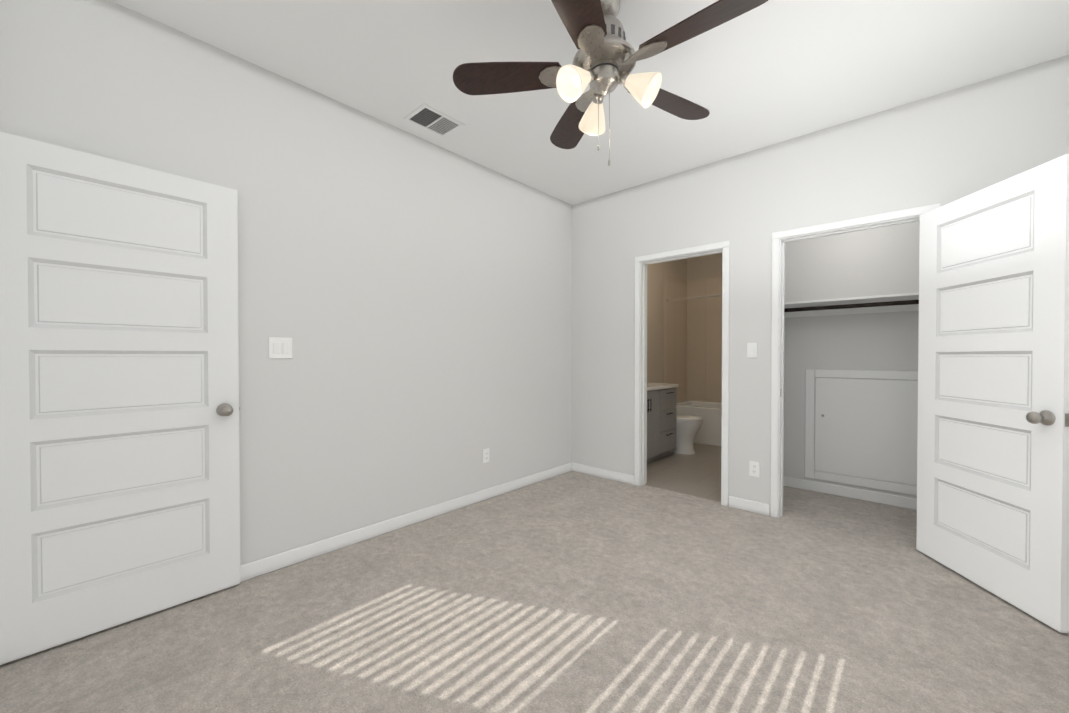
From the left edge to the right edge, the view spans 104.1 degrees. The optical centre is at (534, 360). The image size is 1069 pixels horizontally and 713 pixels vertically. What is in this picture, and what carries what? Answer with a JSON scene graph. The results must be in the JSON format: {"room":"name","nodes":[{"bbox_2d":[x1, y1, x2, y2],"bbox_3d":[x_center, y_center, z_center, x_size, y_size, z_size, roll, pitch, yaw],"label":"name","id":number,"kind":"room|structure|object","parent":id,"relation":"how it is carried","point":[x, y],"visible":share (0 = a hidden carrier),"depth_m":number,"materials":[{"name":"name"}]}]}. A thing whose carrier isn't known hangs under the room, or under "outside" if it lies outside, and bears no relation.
{"room":"empty bedroom","nodes":[
{"label":"empty bedroom","id":0,"kind":"room"},
{"bbox_2d":[0,0,686,565],"bbox_3d":[-0.014,-0.229,3.962,0.120,2.740,7.200,1,1,42],"label":"wall","id":1,"kind":"structure","parent":0,"point":[408,294],"depth_m":2.57,"materials":[{"name":"white paint"}]},
{"bbox_2d":[0,132,239,664],"bbox_3d":[-1.773,0.142,1.832,0.102,2.020,0.818,1,1,42],"label":"door","id":2,"kind":"structure","parent":1,"relation":"in","point":[119,434],"depth_m":1.80,"materials":[{"name":"white wood"}]},
{"bbox_2d":[269,337,291,357],"bbox_3d":[-1.411,-0.071,2.321,0.014,0.116,0.116,1,1,42],"label":"light switch","id":3,"kind":"object","parent":1,"relation":"attached to","point":[280,347],"visible":1,"depth_m":2.32,"materials":[{"name":"white plastic"}]},
{"bbox_2d":[240,462,571,581],"bbox_3d":[-0.854,1.109,2.949,0.014,0.085,3.710,1,1,42],"label":"baseboard","id":4,"kind":"structure","parent":1,"relation":"attached to","point":[253,569],"depth_m":2.75,"materials":[{"name":"white wood"}]},
{"bbox_2d":[483,448,488,462],"bbox_3d":[-0.399,0.786,3.452,0.009,0.115,0.070,1,1,42],"label":"electrical outlet","id":5,"kind":"object","parent":1,"relation":"attached to","point":[485,455],"visible":1,"depth_m":3.44,"materials":[{"name":"white plastic"}]},
{"bbox_2d":[663,274,686,401],"bbox_3d":[2.090,-0.309,6.185,0.008,1.850,0.780,1,1,42],"label":"tiled wall","id":6,"kind":"structure","parent":1,"relation":"attached to","point":[675,312],"depth_m":6.19,"materials":[{"name":"beige tile"}]},
{"bbox_2d":[666,294,721,301],"bbox_3d":[2.451,-0.855,5.433,1.544,0.060,0.060,1,1,42],"label":"shower rod","id":7,"kind":"object","parent":6,"relation":"attached to","point":[667,300],"visible":0.44,"depth_m":5.68,"materials":[{"name":"silver metal"}]},
{"bbox_2d":[0,471,1068,712],"bbox_3d":[0.249,1.216,1.683,3.590,0.100,4.230,1,1,42],"label":"floor carpet","id":8,"kind":"object","parent":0,"point":[572,591],"visible":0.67,"depth_m":1.80,"materials":[{"name":"beige carpet"}]},
{"bbox_2d":[110,0,1068,204],"bbox_3d":[1.259,-1.636,2.767,3.590,0.100,7.240,1,1,42],"label":"ceiling","id":9,"kind":"structure","parent":0,"point":[768,73],"depth_m":2.19,"materials":[{"name":"white paint"}]},
{"bbox_2d":[403,104,464,137],"bbox_3d":[-0.663,-1.583,2.768,0.250,0.009,0.320,1,1,42],"label":"ceiling vent","id":10,"kind":"object","parent":9,"relation":"in","point":[432,120],"visible":1,"depth_m":2.76,"materials":[{"name":"white metal"}]},
{"bbox_2d":[453,0,767,165],"bbox_3d":[0.340,-1.205,1.762,1.217,0.741,1.262,1,1,42],"label":"fan","id":11,"kind":"object","parent":9,"relation":"hanging from","point":[606,57],"visible":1,"depth_m":1.74,"materials":[{"name":"brown wood"}]},
{"bbox_2d":[645,443,720,501],"bbox_3d":[1.989,1.180,4.990,1.730,0.100,3.010,1,1,42],"label":"floor","id":12,"kind":"structure","parent":0,"point":[698,474],"depth_m":4.21,"materials":[{"name":"tile"}]},
{"bbox_2d":[647,383,678,463],"bbox_3d":[1.152,0.627,4.737,0.575,1.010,1.050,1,1,42],"label":"bathroom vanity","id":13,"kind":"object","parent":12,"relation":"on","point":[661,417],"visible":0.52,"depth_m":4.66,"materials":[{"name":"grey wood"}]},
{"bbox_2d":[670,414,702,454],"bbox_3d":[1.729,0.734,5.240,0.750,0.785,0.410,1,1,42],"label":"toilet","id":14,"kind":"object","parent":12,"relation":"on","point":[688,427],"visible":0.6,"depth_m":5.03,"materials":[{"name":"white ceramic"}]},
{"bbox_2d":[676,400,721,446],"bbox_3d":[2.685,0.872,5.710,1.544,0.500,0.757,1,1,42],"label":"bathtub","id":15,"kind":"object","parent":12,"relation":"on","point":[709,431],"visible":0.12,"depth_m":5.58,"materials":[{"name":"white ceramic"}]},
{"bbox_2d":[687,253,721,280],"bbox_3d":[2.983,-0.252,6.024,1.554,2.740,0.120,1,1,42],"label":"wall","id":16,"kind":"structure","parent":0,"point":[704,267],"depth_m":6.30,"materials":[{"name":"beige paint"}]},
{"bbox_2d":[687,277,721,402],"bbox_3d":[2.936,-0.306,5.974,1.544,1.850,0.008,1,1,42],"label":"tiled wall","id":17,"kind":"structure","parent":16,"relation":"attached to","point":[693,348],"depth_m":6.30,"materials":[{"name":"beige tile"}]},
{"bbox_2d":[572,55,1068,505],"bbox_3d":[1.668,-0.221,3.235,3.350,2.740,0.120,1,1,42],"label":"wall","id":18,"kind":"structure","parent":0,"point":[944,148],"depth_m":3.13,"materials":[{"name":"white paint"}]},
{"bbox_2d":[572,462,633,484],"bbox_3d":[0.649,1.097,4.082,0.721,0.085,0.014,1,1,42],"label":"baseboard","id":19,"kind":"structure","parent":18,"relation":"attached to","point":[607,474],"depth_m":4.05,"materials":[{"name":"white wood"}]},
{"bbox_2d":[634,241,729,505],"bbox_3d":[1.268,0.100,3.601,0.818,2.089,0.150,1,1,42],"label":"door frame","id":20,"kind":"structure","parent":18,"relation":"attached to","point":[640,426],"depth_m":3.78,"materials":[{"name":"white wood"}]},
{"bbox_2d":[729,496,769,515],"bbox_3d":[1.636,1.107,3.188,0.287,0.085,0.014,1,1,42],"label":"baseboard","id":21,"kind":"structure","parent":18,"relation":"attached to","point":[750,506],"depth_m":3.18,"materials":[{"name":"white wood"}]},
{"bbox_2d":[747,342,756,357],"bbox_3d":[1.649,-0.081,3.163,0.070,0.115,0.014,1,1,42],"label":"light switch","id":22,"kind":"object","parent":18,"relation":"attached to","point":[751,350],"visible":1,"depth_m":3.16,"materials":[{"name":"white plastic"}]},
{"bbox_2d":[749,461,759,476],"bbox_3d":[1.666,0.820,3.161,0.070,0.115,0.009,1,1,42],"label":"electrical outlet","id":23,"kind":"object","parent":18,"relation":"attached to","point":[754,468],"visible":1,"depth_m":3.16,"materials":[{"name":"white plastic"}]},
{"bbox_2d":[770,203,940,517],"bbox_3d":[2.115,0.109,2.823,0.888,2.089,0.135,1,1,42],"label":"door frame","id":24,"kind":"structure","parent":18,"relation":"attached to","point":[782,238],"depth_m":3.05,"materials":[{"name":"white wood"}]},
{"bbox_2d":[916,154,1068,632],"bbox_3d":[2.292,0.139,2.139,0.169,2.020,0.786,0,1,7],"label":"closet door","id":25,"kind":"structure","parent":18,"relation":"in","point":[993,444],"depth_m":2.03,"materials":[{"name":"painted wood"},{"name":"brushed nickel"}]},
{"bbox_2d":[783,486,916,545],"bbox_3d":[2.632,1.201,3.025,1.860,0.100,0.960,1,1,42],"label":"floor","id":26,"kind":"structure","parent":0,"point":[889,522],"depth_m":3.12,"materials":[{"name":"beige carpet"}]},
{"bbox_2d":[783,221,919,498],"bbox_3d":[2.891,-0.222,3.341,1.680,2.740,0.120,1,1,42],"label":"wall","id":27,"kind":"structure","parent":0,"point":[876,261],"depth_m":3.51,"materials":[{"name":"white paint"}]},
{"bbox_2d":[783,476,916,509],"bbox_3d":[2.846,1.105,3.306,1.680,0.085,0.014,1,1,42],"label":"baseboard","id":28,"kind":"structure","parent":27,"relation":"attached to","point":[883,498],"depth_m":3.47,"materials":[{"name":"white wood"}]},
{"bbox_2d":[784,292,918,317],"bbox_3d":[2.744,-0.355,3.177,1.680,0.268,0.320,1,1,42],"label":"closet shelf","id":29,"kind":"object","parent":27,"relation":"attached to","point":[880,303],"visible":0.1,"depth_m":3.33,"materials":[{"name":"white wood"}]},
{"bbox_2d":[805,369,917,495],"bbox_3d":[2.785,0.557,3.352,1.040,0.960,0.020,1,1,42],"label":"access panel","id":30,"kind":"object","parent":27,"relation":"attached to","point":[864,425],"depth_m":3.43,"materials":[{"name":"white wood"}]}
]}

